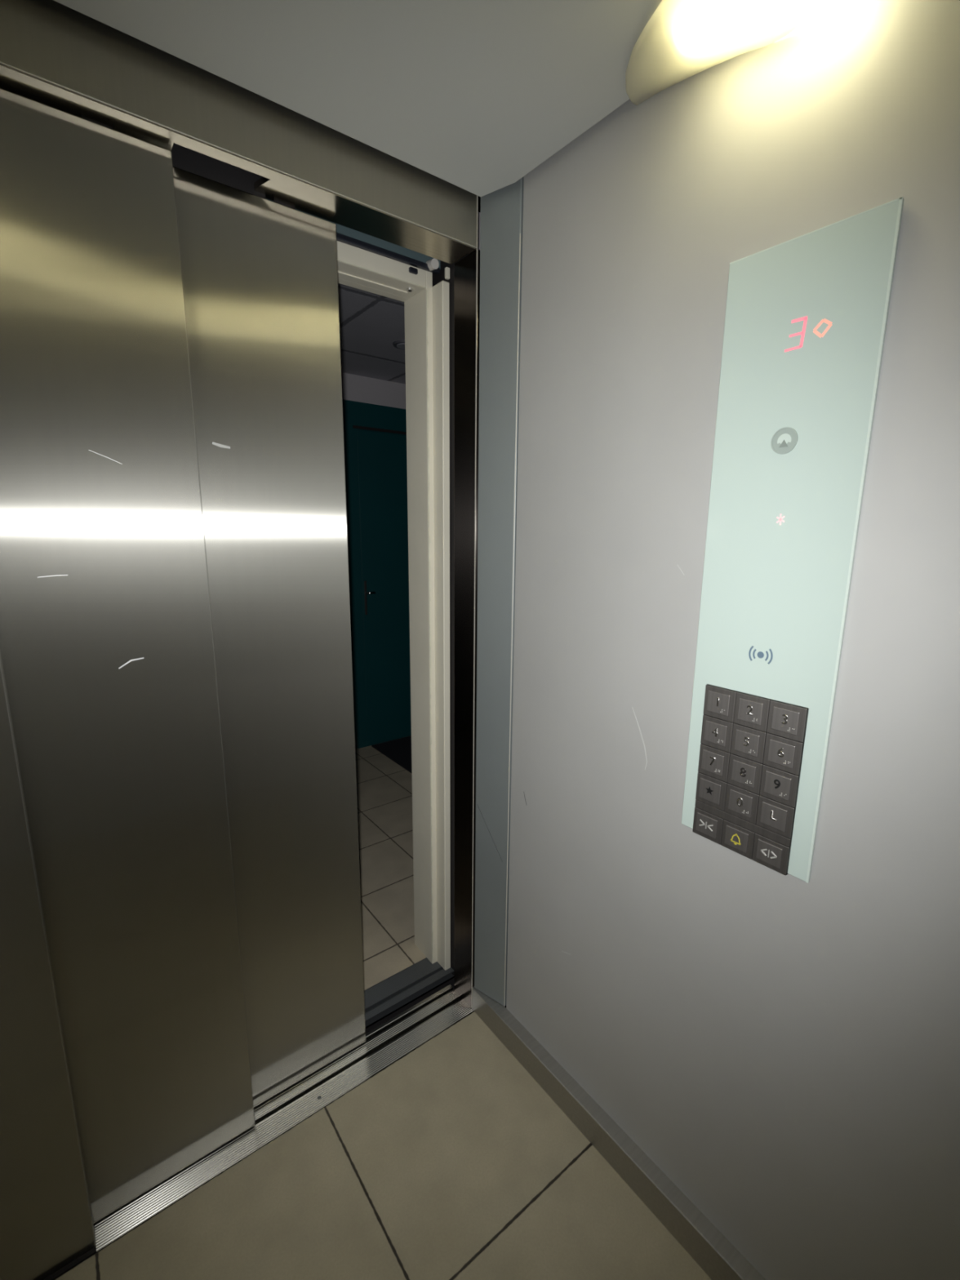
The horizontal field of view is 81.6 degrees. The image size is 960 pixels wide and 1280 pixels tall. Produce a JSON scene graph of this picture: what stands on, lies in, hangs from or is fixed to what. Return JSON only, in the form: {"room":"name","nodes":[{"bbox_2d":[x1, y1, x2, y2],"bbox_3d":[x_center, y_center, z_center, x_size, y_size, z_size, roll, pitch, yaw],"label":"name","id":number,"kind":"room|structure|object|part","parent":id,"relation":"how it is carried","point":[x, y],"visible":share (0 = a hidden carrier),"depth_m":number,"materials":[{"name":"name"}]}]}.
{"room":"elevator interior","nodes":[
{"label":"elevator interior","id":0,"kind":"room"},
{"bbox_2d":[0,0,476,1279],"bbox_3d":[-0.547,0.044,1.077,1.267,2.250,0.100,-8,14,-37],"label":"wall","id":1,"kind":"structure","parent":0,"point":[53,54],"depth_m":0.97,"materials":[{"name":"metal"}]},
{"bbox_2d":[43,1247,95,1279],"bbox_3d":[-0.888,1.221,0.981,0.349,0.032,0.010,-8,14,-37],"label":"trim","id":2,"kind":"structure","parent":1,"relation":"attached to","point":[90,1253],"depth_m":1.06,"materials":[{"name":"metal"}]},
{"bbox_2d":[0,88,254,1223],"bbox_3d":[-0.780,0.203,0.928,0.644,2.015,0.022,-8,14,-37],"label":"door","id":3,"kind":"structure","parent":1,"relation":"in","point":[107,650],"depth_m":0.98,"materials":[{"name":"metal"}]},
{"bbox_2d":[172,165,365,1107],"bbox_3d":[-0.569,0.163,1.138,0.659,2.015,0.018,-8,14,-37],"label":"door","id":4,"kind":"structure","parent":1,"relation":"in","point":[260,275],"depth_m":1.19,"materials":[{"name":"metal"}]},
{"bbox_2d":[94,984,473,1253],"bbox_3d":[-0.419,1.149,1.406,0.916,0.046,0.122,-8,14,-37],"label":"door sill","id":5,"kind":"structure","parent":1,"relation":"attached to","point":[395,1038],"depth_m":1.38,"materials":[{"name":"metal"}]},
{"bbox_2d":[364,957,453,1026],"bbox_3d":[-0.504,1.125,1.525,1.030,0.045,0.100,-8,14,-37],"label":"sill","id":6,"kind":"structure","parent":1,"relation":"attached to","point":[385,997],"depth_m":1.72,"materials":[{"name":"grey metal"}]},
{"bbox_2d":[365,977,454,1033],"bbox_3d":[-0.469,1.164,1.486,1.030,0.005,0.058,-8,14,-37],"label":"trim","id":7,"kind":"structure","parent":1,"relation":"attached to","point":[451,982],"depth_m":1.71,"materials":[{"name":"black metal"}]},
{"bbox_2d":[53,0,662,196],"bbox_3d":[0.056,-0.770,0.208,1.197,0.020,1.675,-8,14,-37],"label":"ceiling","id":8,"kind":"structure","parent":0,"point":[474,95],"depth_m":0.85,"materials":[{"name":"grey paint"}]},
{"bbox_2d":[625,0,836,105],"bbox_3d":[0.451,-0.779,0.531,0.216,0.085,0.895,-8,14,-37],"label":"wall lamp","id":9,"kind":"object","parent":8,"relation":"attached to","point":[682,39],"visible":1,"depth_m":0.76,"materials":[{"name":"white glass"}]},
{"bbox_3d":[0.360,-0.811,0.712,0.036,0.076,0.215,-10,16,-44],"label":"bulb","id":10,"kind":"part","parent":9,"relation":"part of","materials":[{"name":"white"}]},
{"bbox_2d":[337,283,405,384],"bbox_3d":[-0.383,-1.367,2.379,3.600,0.026,1.705,-8,14,-37],"label":"ceiling","id":11,"kind":"structure","parent":0,"point":[370,323],"depth_m":2.52,"materials":[{"name":"paint"}]},
{"bbox_2d":[392,340,404,349],"bbox_3d":[-0.357,-1.402,2.646,0.120,0.013,0.120,-8,14,-37],"label":"recessed light","id":12,"kind":"object","parent":11,"relation":"in","point":[400,344],"visible":0.51,"depth_m":2.62,"materials":[{"name":"grey"}]},
{"bbox_2d":[341,372,405,408],"bbox_3d":[-0.919,-0.400,3.270,3.600,2.260,0.035,-8,14,-37],"label":"wall","id":13,"kind":"structure","parent":0,"point":[355,388],"depth_m":3.26,"materials":[{"name":"grey paint"}]},
{"bbox_2d":[342,399,409,749],"bbox_3d":[-0.905,-0.316,3.266,3.600,2.097,0.018,-8,14,-37],"label":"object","id":14,"kind":"object","parent":13,"relation":"attached to","point":[354,413],"depth_m":3.33,"materials":[{"name":"teal paint"}]},
{"bbox_2d":[352,425,411,746],"bbox_3d":[-0.366,-0.323,3.654,0.920,1.961,0.058,-8,14,-37],"label":"door","id":15,"kind":"structure","parent":13,"relation":"in","point":[381,456],"depth_m":3.48,"materials":[{"name":"teal paint"}]},
{"bbox_3d":[-0.701,-0.259,3.415,0.016,0.210,0.006,-8,14,-37],"label":"handle","id":16,"kind":"part","parent":15,"relation":"part of","materials":[{"name":"teal metal"}]},
{"bbox_3d":[-0.672,-0.289,3.406,0.054,0.016,0.036,-8,14,-37],"label":"lever","id":17,"kind":"part","parent":15,"relation":"part of","materials":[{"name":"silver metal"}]},
{"bbox_2d":[54,1011,711,1279],"bbox_3d":[0.039,1.300,0.628,1.220,0.030,1.688,-8,14,-37],"label":"floor","id":18,"kind":"structure","parent":0,"point":[451,1161],"depth_m":1.17,"materials":[{"name":"tile"}]},
{"bbox_2d":[355,745,426,990],"bbox_3d":[-0.377,0.868,2.788,3.600,0.030,1.790,-8,14,-37],"label":"floor","id":19,"kind":"structure","parent":0,"point":[384,787],"depth_m":2.33,"materials":[{"name":"tile"}]},
{"bbox_2d":[371,735,412,773],"bbox_3d":[-0.181,0.685,3.618,0.855,0.009,0.600,-8,14,-37],"label":"door mat","id":20,"kind":"object","parent":19,"relation":"on","point":[398,750],"visible":0.24,"depth_m":3.51,"materials":[{"name":"black"}]},
{"bbox_2d":[473,211,480,251],"bbox_3d":[0.692,-0.201,2.341,2.200,2.260,0.035,-8,14,-37],"label":"wall","id":21,"kind":"structure","parent":0,"point":[478,213],"depth_m":1.58,"materials":[{"name":"grey metal"}]},
{"bbox_2d":[474,0,959,1279],"bbox_3d":[0.531,0.123,0.776,0.060,2.110,1.695,-8,14,-37],"label":"wall","id":22,"kind":"structure","parent":0,"point":[784,1050],"depth_m":0.94,"materials":[{"name":"grey"}]},
{"bbox_2d":[453,195,479,1009],"bbox_3d":[-0.018,0.024,1.481,0.064,2.180,0.093,-8,14,-37],"label":"door frame","id":23,"kind":"structure","parent":22,"relation":"attached to","point":[466,270],"depth_m":1.43,"materials":[{"name":"metal"}]},
{"bbox_2d":[471,986,765,1279],"bbox_3d":[0.507,1.182,0.977,0.033,0.074,1.699,-8,14,-37],"label":"baseboard","id":24,"kind":"structure","parent":22,"relation":"attached to","point":[708,1246],"depth_m":1.21,"materials":[{"name":"metal"}]},
{"bbox_2d":[681,196,904,883],"bbox_3d":[0.438,-0.098,0.843,0.019,0.923,0.218,-8,14,-37],"label":"control panel","id":25,"kind":"object","parent":22,"relation":"attached to","point":[806,314],"visible":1,"depth_m":0.82,"materials":[{"name":"white glass"}]},
{"bbox_3d":[-0.728,-0.991,1.067,1.400,0.240,0.035,-8,14,-37],"label":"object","id":26,"kind":"structure","parent":0,"visible":0},
{"bbox_2d":[265,198,449,279],"bbox_3d":[-0.487,-0.978,1.092,1.008,0.250,0.047,-8,14,-37],"label":"door track","id":27,"kind":"object","parent":26,"relation":"attached to","point":[344,234],"visible":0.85,"depth_m":1.33,"materials":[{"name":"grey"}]},
{"bbox_3d":[-0.501,-0.885,1.121,1.000,0.012,0.014,-8,14,-37],"label":"rail","id":28,"kind":"part","parent":27,"relation":"part of","materials":[{"name":"grey metal"}]},
{"bbox_2d":[336,240,450,970],"bbox_3d":[-0.532,0.101,1.351,1.006,2.030,0.160,-8,14,-37],"label":"door frame","id":29,"kind":"structure","parent":26,"relation":"attached to","point":[426,306],"depth_m":1.57,"materials":[{"name":"beige paint"}]},
{"bbox_2d":[432,252,471,976],"bbox_3d":[-0.095,-0.022,1.610,0.022,2.220,0.190,-8,14,-37],"label":"trim","id":30,"kind":"structure","parent":26,"relation":"attached to","point":[437,278],"depth_m":1.55,"materials":[{"name":"metal"}]}
]}

